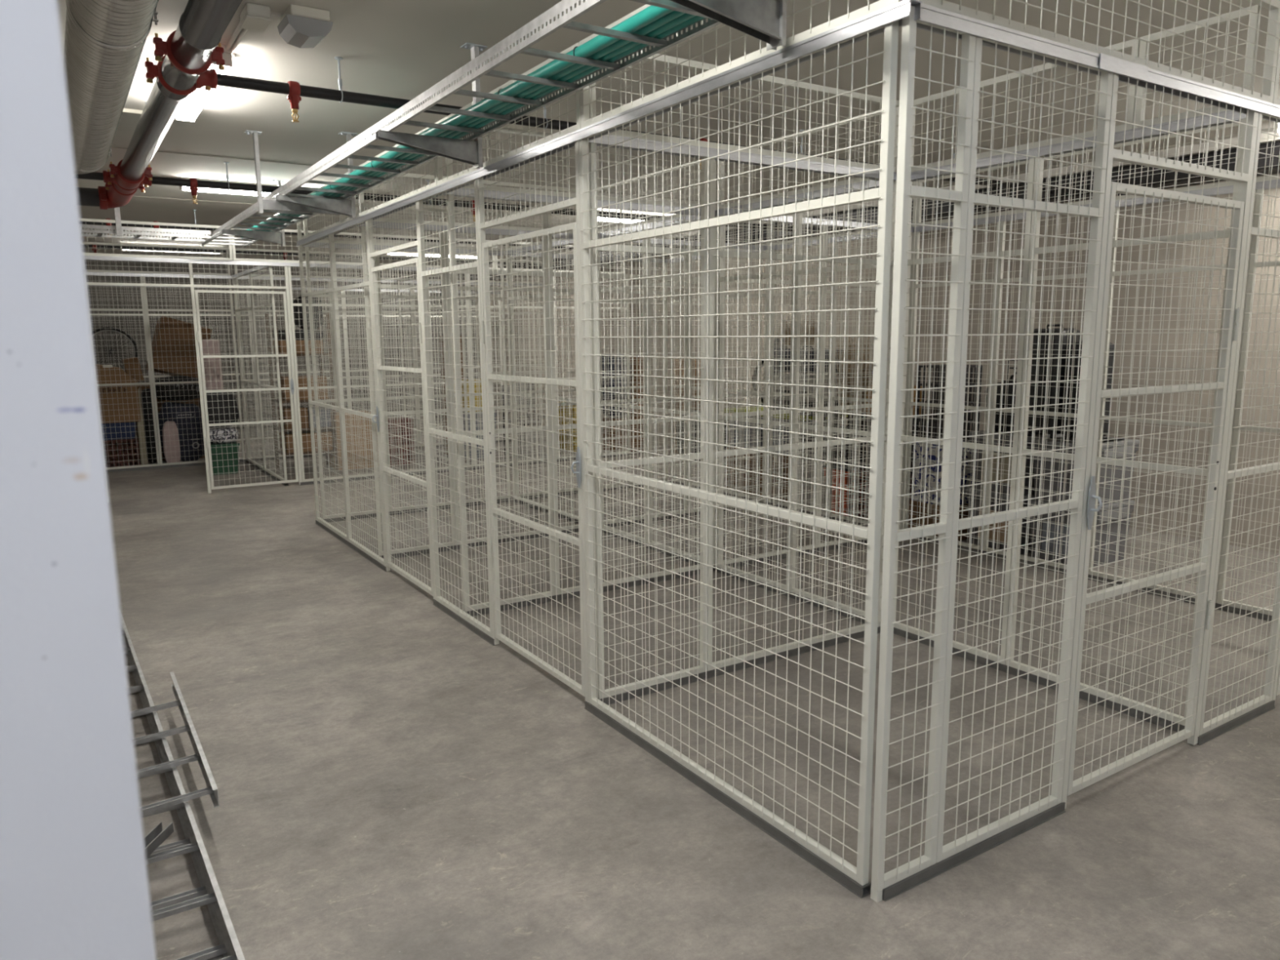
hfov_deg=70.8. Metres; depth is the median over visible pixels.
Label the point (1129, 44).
panel
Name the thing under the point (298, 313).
bag
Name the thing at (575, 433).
tub
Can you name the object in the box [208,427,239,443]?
bag
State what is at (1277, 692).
door
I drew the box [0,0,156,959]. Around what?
wall
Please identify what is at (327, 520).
rail
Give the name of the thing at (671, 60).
panel
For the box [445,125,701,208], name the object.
panel
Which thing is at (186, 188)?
diffuser
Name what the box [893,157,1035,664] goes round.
mesh panel
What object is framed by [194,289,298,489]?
door
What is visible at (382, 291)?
mesh panel
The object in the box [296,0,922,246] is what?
rail
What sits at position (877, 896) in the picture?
post foot
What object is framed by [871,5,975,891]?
mesh panel
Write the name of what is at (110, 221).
panel
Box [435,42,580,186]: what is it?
panel
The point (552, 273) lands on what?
mesh panel
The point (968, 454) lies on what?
printed box
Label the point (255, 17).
junction box
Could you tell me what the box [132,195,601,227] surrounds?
trim
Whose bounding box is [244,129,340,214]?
hanger
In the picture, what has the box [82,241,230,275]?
panel
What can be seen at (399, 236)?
panel
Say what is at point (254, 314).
mesh panel
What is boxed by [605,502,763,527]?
rail
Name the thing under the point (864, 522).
mesh panel
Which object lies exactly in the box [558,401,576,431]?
tub
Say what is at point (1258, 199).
mesh panel
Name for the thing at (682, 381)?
cardboard box
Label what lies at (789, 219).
rail
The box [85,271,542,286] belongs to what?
rail
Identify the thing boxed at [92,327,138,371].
wheel
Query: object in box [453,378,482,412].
tub
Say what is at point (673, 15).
tube
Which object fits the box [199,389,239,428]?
bag
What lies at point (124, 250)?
diffuser
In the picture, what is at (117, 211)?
hanger
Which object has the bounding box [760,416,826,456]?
tub
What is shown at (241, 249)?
panel
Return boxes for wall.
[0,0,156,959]
[84,259,477,434]
[474,173,1279,553]
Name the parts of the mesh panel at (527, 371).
cross rail, cross rail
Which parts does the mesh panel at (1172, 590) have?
cross rail, cross rail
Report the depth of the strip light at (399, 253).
13.89 m
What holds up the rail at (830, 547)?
on the floor
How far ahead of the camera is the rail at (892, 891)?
2.71 m
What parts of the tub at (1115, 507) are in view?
lid, handle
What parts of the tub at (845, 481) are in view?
lid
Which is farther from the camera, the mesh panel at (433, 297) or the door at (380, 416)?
the mesh panel at (433, 297)
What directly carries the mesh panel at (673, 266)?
on the rail at (1237, 611)
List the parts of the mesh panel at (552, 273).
cross rail, cross rail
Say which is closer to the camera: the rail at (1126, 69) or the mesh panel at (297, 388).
the rail at (1126, 69)
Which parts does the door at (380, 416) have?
lock plate, cross rail, cross rail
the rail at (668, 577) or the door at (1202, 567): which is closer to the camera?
the door at (1202, 567)
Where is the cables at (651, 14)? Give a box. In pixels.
[240,4,673,237]
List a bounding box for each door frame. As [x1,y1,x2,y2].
[84,256,302,493]
[366,201,435,599]
[476,137,588,702]
[1061,73,1258,808]
[1271,631,1279,705]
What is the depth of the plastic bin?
10.51 m
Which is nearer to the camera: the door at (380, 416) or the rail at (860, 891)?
the rail at (860, 891)
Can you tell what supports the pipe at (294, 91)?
hanging from the ceiling
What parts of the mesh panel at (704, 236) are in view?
cross rail, cross rail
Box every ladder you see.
[120,613,244,959]
[123,636,231,959]
[130,671,219,814]
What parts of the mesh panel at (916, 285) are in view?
cross rail, cross rail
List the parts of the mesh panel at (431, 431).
cross rail, cross rail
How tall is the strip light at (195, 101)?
0.092 m
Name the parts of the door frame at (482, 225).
post, post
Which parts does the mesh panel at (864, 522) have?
cross rail, cross rail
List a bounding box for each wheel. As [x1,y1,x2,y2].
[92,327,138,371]
[752,360,806,403]
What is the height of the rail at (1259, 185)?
0.038 m
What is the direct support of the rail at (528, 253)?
on the mesh panel at (510, 264)
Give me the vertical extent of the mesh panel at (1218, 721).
2.302 m
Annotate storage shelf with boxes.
[264,311,337,474]
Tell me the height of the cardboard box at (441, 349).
1.581 m
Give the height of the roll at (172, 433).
0.564 m
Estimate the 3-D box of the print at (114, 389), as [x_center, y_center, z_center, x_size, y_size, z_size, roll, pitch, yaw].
[-6.317,-1.086,10.834,0.254,0.065,0.001,-6,11,-32]
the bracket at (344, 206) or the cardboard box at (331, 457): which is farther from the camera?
the cardboard box at (331, 457)
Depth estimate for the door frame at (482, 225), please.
3.79 m
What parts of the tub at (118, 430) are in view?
handle, lid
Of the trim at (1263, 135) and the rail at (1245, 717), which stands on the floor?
the rail at (1245, 717)
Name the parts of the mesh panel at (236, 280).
cross rail, cross rail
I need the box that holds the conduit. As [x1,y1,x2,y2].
[225,21,248,53]
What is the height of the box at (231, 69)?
0.070 m
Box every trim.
[111,146,727,204]
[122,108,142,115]
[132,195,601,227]
[488,130,1279,267]
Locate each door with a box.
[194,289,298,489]
[370,257,433,595]
[480,222,585,696]
[1066,181,1244,795]
[1275,662,1279,695]
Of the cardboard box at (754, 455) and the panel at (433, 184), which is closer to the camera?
the panel at (433, 184)
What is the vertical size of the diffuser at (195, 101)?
0.057 m
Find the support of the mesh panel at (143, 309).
on the rail at (304, 455)
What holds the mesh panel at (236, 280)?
on the rail at (304, 455)
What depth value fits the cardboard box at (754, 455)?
8.81 m
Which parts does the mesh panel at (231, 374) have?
cross rail, cross rail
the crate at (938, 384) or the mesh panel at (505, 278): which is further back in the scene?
the mesh panel at (505, 278)
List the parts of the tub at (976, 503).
lid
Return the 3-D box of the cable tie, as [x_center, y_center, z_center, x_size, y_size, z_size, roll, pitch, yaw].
[-0.491,-1.498,3.522,0.152,0.048,0.013,-8,12,-38]
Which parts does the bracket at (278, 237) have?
arm, ceiling plate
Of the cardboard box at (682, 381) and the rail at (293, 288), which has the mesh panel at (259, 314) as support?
the rail at (293, 288)
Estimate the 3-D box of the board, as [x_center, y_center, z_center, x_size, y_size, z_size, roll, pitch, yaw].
[1.369,-0.642,8.630,0.540,0.039,1.180,-6,11,-32]
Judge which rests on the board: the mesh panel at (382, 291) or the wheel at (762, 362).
the wheel at (762, 362)
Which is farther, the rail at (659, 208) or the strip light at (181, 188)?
the strip light at (181, 188)
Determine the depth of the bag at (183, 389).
11.24 m
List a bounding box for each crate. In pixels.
[102,435,140,467]
[822,412,868,471]
[848,466,912,521]
[849,413,935,474]
[915,364,982,441]
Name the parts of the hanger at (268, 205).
ceiling plate, arm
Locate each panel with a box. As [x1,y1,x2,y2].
[80,217,232,260]
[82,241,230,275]
[87,286,149,379]
[88,275,159,469]
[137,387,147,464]
[142,276,244,465]
[143,287,259,440]
[231,228,367,265]
[232,273,263,469]
[234,248,542,284]
[235,279,337,458]
[248,266,287,480]
[248,288,350,439]
[287,266,374,482]
[296,172,352,240]
[297,234,347,540]
[302,203,502,251]
[305,246,389,519]
[329,220,385,565]
[330,281,418,445]
[343,291,423,429]
[351,127,436,218]
[358,173,576,233]
[360,226,456,555]
[365,234,495,270]
[375,249,511,511]
[382,270,475,474]
[397,276,425,453]
[411,283,480,446]
[417,178,492,637]
[426,273,469,465]
[429,292,502,427]
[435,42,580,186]
[443,231,578,545]
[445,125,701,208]
[446,194,555,611]
[467,274,546,466]
[490,285,543,440]
[494,241,625,274]
[504,204,589,251]
[506,248,547,509]
[509,255,577,497]
[546,202,700,595]
[552,240,593,519]
[552,276,630,458]
[578,0,903,128]
[578,20,898,885]
[588,50,899,172]
[588,142,709,698]
[597,159,715,233]
[598,229,647,543]
[598,242,688,524]
[599,260,668,487]
[645,216,716,564]
[669,181,916,258]
[670,262,716,489]
[689,245,768,512]
[706,158,896,671]
[715,249,772,502]
[716,201,796,591]
[718,109,881,209]
[720,220,825,564]
[768,242,832,515]
[789,187,890,617]
[817,225,911,547]
[826,232,914,529]
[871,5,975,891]
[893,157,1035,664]
[903,221,1000,550]
[911,37,1140,172]
[915,118,1279,226]
[917,0,1279,103]
[936,35,1113,862]
[982,214,1089,568]
[1005,118,1245,725]
[1088,189,1256,603]
[1134,4,1261,128]
[1199,112,1279,735]
[1216,187,1279,615]
[1272,34,1279,105]
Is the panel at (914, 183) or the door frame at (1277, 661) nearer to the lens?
the door frame at (1277, 661)
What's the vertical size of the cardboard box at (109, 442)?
1.101 m
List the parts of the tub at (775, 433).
lid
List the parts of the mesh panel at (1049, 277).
cross rail, cross rail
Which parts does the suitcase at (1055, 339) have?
handle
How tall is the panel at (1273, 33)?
0.334 m
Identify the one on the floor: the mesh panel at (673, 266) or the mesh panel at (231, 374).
the mesh panel at (231, 374)
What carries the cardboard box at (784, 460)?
on the floor
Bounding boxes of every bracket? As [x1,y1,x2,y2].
[222,180,285,246]
[275,131,357,218]
[375,42,487,168]
[670,0,786,50]
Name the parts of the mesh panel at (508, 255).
cross rail, cross rail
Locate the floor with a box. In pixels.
[106,417,1279,959]
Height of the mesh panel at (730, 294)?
2.302 m
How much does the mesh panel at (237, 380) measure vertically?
2.302 m
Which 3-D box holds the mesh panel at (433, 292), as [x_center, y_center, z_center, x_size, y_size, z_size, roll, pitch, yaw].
[-2.977,-2.084,15.549,1.296,2.302,0.031,-6,11,-32]
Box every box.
[95,364,140,423]
[102,433,135,464]
[121,356,144,382]
[145,315,212,377]
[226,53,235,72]
[239,2,272,32]
[272,340,323,354]
[277,375,328,400]
[277,405,308,429]
[279,429,333,453]
[306,406,331,427]
[328,410,378,470]
[387,417,415,466]
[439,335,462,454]
[518,424,546,459]
[602,417,644,452]
[626,388,652,418]
[629,356,643,386]
[673,359,700,380]
[673,379,700,453]
[726,446,759,495]
[758,453,788,502]
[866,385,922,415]
[908,499,968,541]
[911,440,972,505]
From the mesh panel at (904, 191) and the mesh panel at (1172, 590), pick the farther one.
the mesh panel at (1172, 590)
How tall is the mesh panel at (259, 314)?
2.302 m
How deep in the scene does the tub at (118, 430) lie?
10.94 m
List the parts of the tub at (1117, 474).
lid, handle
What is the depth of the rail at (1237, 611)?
5.75 m
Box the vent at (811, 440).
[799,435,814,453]
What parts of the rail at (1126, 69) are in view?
splice plate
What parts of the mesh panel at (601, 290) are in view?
cross rail, cross rail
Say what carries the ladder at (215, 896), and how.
on the ladder at (222, 948)
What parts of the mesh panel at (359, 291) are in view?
cross rail, cross rail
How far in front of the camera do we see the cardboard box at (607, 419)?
12.28 m
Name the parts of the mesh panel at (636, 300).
cross rail, cross rail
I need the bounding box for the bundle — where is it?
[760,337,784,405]
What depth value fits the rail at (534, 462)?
10.43 m
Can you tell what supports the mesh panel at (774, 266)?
on the rail at (1237, 611)
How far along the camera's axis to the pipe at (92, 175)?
6.24 m
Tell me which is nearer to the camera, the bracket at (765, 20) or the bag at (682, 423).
the bracket at (765, 20)
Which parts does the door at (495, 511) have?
cross rail, cross rail, lock plate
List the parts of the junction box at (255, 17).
lid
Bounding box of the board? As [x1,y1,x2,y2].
[724,406,848,421]
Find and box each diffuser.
[124,249,219,253]
[176,64,230,121]
[182,186,278,196]
[597,217,638,222]
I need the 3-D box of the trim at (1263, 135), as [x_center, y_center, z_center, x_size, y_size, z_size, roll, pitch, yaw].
[1.712,-2.890,9.942,0.300,0.060,18.800,-6,11,-32]
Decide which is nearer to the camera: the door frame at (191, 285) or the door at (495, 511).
the door at (495, 511)
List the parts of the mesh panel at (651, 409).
cross rail, cross rail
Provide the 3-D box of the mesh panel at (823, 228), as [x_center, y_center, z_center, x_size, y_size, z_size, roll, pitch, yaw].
[0.901,-0.604,6.129,0.895,2.302,0.031,-6,11,-32]
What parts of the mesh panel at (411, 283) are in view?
frame, cross rail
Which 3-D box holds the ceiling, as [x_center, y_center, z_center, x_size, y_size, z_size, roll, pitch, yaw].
[-1.392,-2.626,7.943,7.700,0.100,18.800,-6,11,-32]
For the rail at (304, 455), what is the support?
on the floor
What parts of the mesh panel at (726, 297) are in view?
cross rail, cross rail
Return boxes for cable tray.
[201,0,720,247]
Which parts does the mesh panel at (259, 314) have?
cross rail, cross rail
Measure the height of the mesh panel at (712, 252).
2.302 m
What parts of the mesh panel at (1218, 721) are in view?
cross rail, cross rail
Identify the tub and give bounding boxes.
[101,422,136,440]
[271,329,324,340]
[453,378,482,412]
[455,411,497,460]
[557,429,577,453]
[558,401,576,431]
[728,415,762,448]
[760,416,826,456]
[773,399,844,416]
[824,467,866,516]
[966,488,1035,554]
[968,430,1063,495]
[1029,498,1134,566]
[1032,435,1139,506]
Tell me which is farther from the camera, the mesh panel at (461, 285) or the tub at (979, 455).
the mesh panel at (461, 285)
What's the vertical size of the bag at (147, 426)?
0.957 m
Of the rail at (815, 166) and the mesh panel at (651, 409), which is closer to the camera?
the rail at (815, 166)
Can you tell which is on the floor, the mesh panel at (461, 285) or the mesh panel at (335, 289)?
the mesh panel at (461, 285)
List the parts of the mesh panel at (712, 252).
cross rail, cross rail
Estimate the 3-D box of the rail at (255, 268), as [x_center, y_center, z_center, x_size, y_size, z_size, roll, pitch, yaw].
[-4.439,-2.377,10.264,0.044,0.038,2.300,-6,11,-32]
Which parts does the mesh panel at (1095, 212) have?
cross rail, cross rail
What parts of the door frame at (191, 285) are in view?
post, post, door frame, post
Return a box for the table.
[135,384,204,462]
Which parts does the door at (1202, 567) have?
lock plate, cross rail, cross rail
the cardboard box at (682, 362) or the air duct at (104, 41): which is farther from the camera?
the cardboard box at (682, 362)
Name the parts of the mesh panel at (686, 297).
cross rail, cross rail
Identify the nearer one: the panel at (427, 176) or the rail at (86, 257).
the panel at (427, 176)
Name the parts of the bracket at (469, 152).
arm, ceiling plate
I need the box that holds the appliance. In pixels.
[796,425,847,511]
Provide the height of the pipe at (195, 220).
0.312 m
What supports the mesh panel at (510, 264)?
on the rail at (638, 485)
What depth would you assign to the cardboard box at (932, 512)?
6.97 m
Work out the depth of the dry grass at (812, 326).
8.23 m
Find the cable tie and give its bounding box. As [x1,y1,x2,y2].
[497,88,528,105]
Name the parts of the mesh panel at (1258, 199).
cross rail, cross rail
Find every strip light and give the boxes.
[80,224,210,241]
[120,242,221,253]
[175,44,232,122]
[179,177,319,196]
[386,251,476,258]
[597,210,662,222]
[1275,122,1279,133]
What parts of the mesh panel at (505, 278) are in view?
cross rail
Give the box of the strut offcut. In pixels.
[143,822,173,858]
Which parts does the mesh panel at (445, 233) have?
cross rail, cross rail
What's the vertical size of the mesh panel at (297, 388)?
2.302 m
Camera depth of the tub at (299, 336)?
10.37 m
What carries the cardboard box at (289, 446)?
on the storage shelf
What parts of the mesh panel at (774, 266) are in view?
cross rail, cross rail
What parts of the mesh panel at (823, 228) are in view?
cross rail, cross rail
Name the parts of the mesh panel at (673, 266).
cross rail, cross rail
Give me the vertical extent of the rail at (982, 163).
0.038 m
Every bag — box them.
[140,388,159,463]
[155,375,199,400]
[157,401,204,461]
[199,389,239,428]
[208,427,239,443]
[293,296,323,329]
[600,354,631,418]
[675,409,726,461]
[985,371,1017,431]
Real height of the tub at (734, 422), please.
0.339 m
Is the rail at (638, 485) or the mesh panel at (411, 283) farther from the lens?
the mesh panel at (411, 283)
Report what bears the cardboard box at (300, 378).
on the storage shelf
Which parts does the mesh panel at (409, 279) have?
cross rail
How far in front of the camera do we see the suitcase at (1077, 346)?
5.93 m
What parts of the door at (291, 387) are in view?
cross rail, cross rail, cross rail, lock plate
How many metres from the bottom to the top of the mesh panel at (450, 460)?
2.302 m
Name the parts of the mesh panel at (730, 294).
cross rail, cross rail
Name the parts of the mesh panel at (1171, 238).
cross rail, cross rail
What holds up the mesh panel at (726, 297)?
on the rail at (1237, 611)
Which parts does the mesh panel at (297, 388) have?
cross rail, cross rail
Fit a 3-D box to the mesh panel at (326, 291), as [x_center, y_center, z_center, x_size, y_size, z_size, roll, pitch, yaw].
[-2.497,-0.734,7.103,0.031,2.302,0.976,-6,11,-32]
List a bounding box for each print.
[102,386,127,392]
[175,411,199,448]
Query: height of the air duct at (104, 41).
0.302 m
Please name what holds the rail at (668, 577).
on the floor
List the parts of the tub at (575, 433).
lid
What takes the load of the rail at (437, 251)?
on the mesh panel at (433, 297)
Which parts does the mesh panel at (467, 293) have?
cross rail, cross rail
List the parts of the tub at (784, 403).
lid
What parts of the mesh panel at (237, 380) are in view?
cross rail, cross rail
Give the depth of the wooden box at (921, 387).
7.34 m
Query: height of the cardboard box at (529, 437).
0.420 m
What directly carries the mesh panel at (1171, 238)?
on the rail at (1042, 681)
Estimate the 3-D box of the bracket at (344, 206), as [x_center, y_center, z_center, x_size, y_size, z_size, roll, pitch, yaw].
[-2.046,-1.946,5.713,0.513,0.526,0.070,-6,11,-32]
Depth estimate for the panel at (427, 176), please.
6.45 m
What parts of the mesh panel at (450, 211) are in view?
cross rail, cross rail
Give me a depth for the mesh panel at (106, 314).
12.71 m
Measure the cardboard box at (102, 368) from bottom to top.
0.698 m
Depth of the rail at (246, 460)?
10.53 m
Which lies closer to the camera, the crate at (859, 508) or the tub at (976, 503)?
the tub at (976, 503)
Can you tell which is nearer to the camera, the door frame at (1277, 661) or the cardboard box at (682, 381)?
the door frame at (1277, 661)
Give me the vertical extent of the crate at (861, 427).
0.448 m
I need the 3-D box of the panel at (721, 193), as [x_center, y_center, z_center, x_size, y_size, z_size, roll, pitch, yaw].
[0.892,-1.771,5.040,0.031,0.334,1.440,-6,11,-32]
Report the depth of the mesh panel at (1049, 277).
6.08 m
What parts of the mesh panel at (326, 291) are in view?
cross rail, cross rail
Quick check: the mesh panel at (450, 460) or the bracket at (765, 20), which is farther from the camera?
the mesh panel at (450, 460)
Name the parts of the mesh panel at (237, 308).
cross rail, cross rail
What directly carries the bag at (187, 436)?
on the floor
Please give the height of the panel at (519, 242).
0.334 m
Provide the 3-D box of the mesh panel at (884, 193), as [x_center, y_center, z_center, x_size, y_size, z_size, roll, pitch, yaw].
[0.202,-0.096,2.994,0.032,2.302,1.548,-6,11,-32]
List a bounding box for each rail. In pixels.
[84,255,439,271]
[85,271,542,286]
[87,284,500,293]
[106,439,511,472]
[231,265,272,278]
[245,459,288,485]
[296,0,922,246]
[300,453,631,485]
[303,242,503,255]
[315,520,391,571]
[323,497,511,522]
[357,221,589,239]
[379,528,578,559]
[433,599,500,645]
[443,187,715,216]
[463,568,699,616]
[504,110,1246,255]
[511,252,666,262]
[512,497,1184,732]
[522,480,668,499]
[584,701,871,897]
[586,134,897,180]
[595,626,880,705]
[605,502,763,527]
[629,238,768,250]
[668,179,1279,262]
[670,480,1271,621]
[726,538,866,567]
[758,215,913,231]
[882,801,1066,901]
[916,3,1279,123]
[1196,700,1275,745]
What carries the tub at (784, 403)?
on the board
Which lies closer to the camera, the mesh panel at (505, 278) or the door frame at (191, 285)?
the door frame at (191, 285)
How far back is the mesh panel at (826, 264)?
6.50 m
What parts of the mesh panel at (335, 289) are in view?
cross rail, cross rail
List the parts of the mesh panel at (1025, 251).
cross rail, cross rail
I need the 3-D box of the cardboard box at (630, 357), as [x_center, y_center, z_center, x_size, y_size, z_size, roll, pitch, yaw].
[-0.043,-1.482,12.386,0.242,0.409,0.400,-6,11,-32]
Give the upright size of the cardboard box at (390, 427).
0.571 m
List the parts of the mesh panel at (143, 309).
cross rail, cross rail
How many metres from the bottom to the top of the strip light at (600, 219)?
0.092 m
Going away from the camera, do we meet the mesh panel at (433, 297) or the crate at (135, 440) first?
the mesh panel at (433, 297)
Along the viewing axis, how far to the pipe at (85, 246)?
11.72 m
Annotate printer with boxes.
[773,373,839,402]
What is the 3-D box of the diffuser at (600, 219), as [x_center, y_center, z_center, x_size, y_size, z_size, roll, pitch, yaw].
[-0.074,-2.811,9.746,1.276,0.057,0.096,-6,11,-32]
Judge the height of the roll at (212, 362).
1.557 m
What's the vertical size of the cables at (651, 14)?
0.043 m
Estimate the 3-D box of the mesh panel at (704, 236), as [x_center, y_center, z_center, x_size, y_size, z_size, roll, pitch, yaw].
[0.055,-0.228,3.827,0.575,2.302,0.031,-6,11,-32]
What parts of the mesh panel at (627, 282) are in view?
cross rail, cross rail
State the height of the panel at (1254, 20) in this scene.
0.334 m
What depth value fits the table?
11.72 m
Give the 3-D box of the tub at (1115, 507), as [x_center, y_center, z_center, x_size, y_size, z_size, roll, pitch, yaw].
[3.043,0.347,6.239,0.560,0.420,0.476,-6,11,-32]
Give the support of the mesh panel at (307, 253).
on the rail at (327, 520)
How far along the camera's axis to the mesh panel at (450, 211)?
5.06 m
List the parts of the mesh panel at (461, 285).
cross rail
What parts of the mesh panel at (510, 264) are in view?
cross rail, cross rail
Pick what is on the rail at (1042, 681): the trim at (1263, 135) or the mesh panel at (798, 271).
the mesh panel at (798, 271)
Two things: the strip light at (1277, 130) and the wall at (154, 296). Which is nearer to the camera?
the strip light at (1277, 130)
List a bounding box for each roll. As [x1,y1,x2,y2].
[162,421,180,462]
[199,339,223,429]
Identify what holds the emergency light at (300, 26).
attached to the ceiling
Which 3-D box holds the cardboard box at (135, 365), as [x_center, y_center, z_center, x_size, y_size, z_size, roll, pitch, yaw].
[-6.524,-1.417,11.589,0.215,0.323,0.280,-6,11,-32]
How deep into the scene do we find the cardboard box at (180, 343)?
11.67 m
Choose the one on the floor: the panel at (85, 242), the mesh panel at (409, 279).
the mesh panel at (409, 279)
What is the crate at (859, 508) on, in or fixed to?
on the floor
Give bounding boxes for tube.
[256,10,684,231]
[261,13,695,231]
[266,15,704,231]
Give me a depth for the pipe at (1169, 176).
7.16 m
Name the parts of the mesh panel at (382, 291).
cross rail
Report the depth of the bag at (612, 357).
12.11 m
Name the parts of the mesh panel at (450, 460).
cross rail, cross rail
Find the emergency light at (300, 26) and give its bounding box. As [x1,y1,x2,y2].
[277,4,333,48]
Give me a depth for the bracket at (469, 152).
4.05 m
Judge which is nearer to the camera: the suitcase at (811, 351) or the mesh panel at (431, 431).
the mesh panel at (431, 431)
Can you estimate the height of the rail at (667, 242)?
0.038 m
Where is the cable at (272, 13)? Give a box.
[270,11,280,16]
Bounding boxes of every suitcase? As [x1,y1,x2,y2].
[773,346,844,375]
[1027,324,1081,439]
[1060,340,1114,441]
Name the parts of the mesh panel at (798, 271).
cross rail, cross rail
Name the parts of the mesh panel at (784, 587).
cross rail, cross rail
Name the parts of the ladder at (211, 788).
rail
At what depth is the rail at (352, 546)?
6.75 m
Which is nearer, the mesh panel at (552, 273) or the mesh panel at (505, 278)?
the mesh panel at (552, 273)
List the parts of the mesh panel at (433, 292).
cross rail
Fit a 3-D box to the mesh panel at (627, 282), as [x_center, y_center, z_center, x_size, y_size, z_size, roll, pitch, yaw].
[-0.606,-1.451,11.486,1.096,2.302,0.031,-6,11,-32]
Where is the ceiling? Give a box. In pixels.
[57,0,1279,266]
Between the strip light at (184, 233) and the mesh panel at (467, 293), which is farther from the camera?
the mesh panel at (467, 293)
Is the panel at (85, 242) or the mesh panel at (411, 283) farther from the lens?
the mesh panel at (411, 283)
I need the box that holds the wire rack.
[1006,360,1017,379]
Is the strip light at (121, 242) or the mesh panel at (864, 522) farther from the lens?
the strip light at (121, 242)
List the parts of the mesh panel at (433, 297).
cross rail, cross rail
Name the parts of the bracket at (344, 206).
arm, ceiling plate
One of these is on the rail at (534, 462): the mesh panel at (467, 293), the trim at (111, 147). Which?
the mesh panel at (467, 293)
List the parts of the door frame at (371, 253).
post, post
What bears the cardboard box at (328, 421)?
on the storage shelf
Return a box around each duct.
[63,0,159,173]
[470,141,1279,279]
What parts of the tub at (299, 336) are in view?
lid, handle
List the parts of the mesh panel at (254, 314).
cross rail, cross rail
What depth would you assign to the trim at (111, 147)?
6.61 m
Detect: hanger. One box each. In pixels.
[114,207,122,235]
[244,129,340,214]
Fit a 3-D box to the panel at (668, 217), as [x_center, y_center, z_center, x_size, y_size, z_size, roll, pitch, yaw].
[0.051,-1.970,6.321,0.031,0.334,1.530,-6,11,-32]
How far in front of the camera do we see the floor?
3.32 m
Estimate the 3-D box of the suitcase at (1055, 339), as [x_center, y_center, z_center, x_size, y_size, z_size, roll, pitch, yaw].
[2.827,-0.679,6.191,0.264,0.772,0.280,-6,11,-32]
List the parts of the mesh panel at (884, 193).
cross rail, cross rail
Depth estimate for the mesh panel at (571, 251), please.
7.52 m
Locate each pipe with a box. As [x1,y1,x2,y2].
[75,172,103,180]
[76,0,242,209]
[80,209,573,248]
[83,244,556,266]
[151,161,792,231]
[217,56,1054,194]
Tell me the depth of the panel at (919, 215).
5.38 m
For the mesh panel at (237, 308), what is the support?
on the rail at (246, 460)
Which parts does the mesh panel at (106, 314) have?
cross rail, frame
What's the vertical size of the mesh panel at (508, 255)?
2.302 m
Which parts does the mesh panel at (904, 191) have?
cross rail, cross rail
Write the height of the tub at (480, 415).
0.620 m
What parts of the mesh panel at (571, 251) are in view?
cross rail, cross rail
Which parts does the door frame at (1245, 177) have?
post, post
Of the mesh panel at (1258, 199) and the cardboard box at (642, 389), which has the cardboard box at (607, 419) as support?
the cardboard box at (642, 389)
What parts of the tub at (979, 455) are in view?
lid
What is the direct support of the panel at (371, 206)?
on the rail at (437, 251)
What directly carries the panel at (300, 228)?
on the rail at (900, 11)
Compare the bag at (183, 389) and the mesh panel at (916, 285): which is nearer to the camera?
the mesh panel at (916, 285)
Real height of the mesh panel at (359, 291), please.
2.302 m
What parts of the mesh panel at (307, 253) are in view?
cross rail, cross rail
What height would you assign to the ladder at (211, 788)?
0.058 m
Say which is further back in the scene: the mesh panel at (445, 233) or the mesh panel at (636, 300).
the mesh panel at (636, 300)
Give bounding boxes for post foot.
[870,887,882,902]
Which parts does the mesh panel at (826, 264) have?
cross rail, cross rail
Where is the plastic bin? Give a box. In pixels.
[208,441,239,475]
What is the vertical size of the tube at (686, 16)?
0.033 m
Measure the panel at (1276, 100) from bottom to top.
0.334 m
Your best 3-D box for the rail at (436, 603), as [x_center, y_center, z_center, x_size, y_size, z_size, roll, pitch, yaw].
[-0.974,0.776,4.988,0.042,0.032,0.870,-6,11,-32]

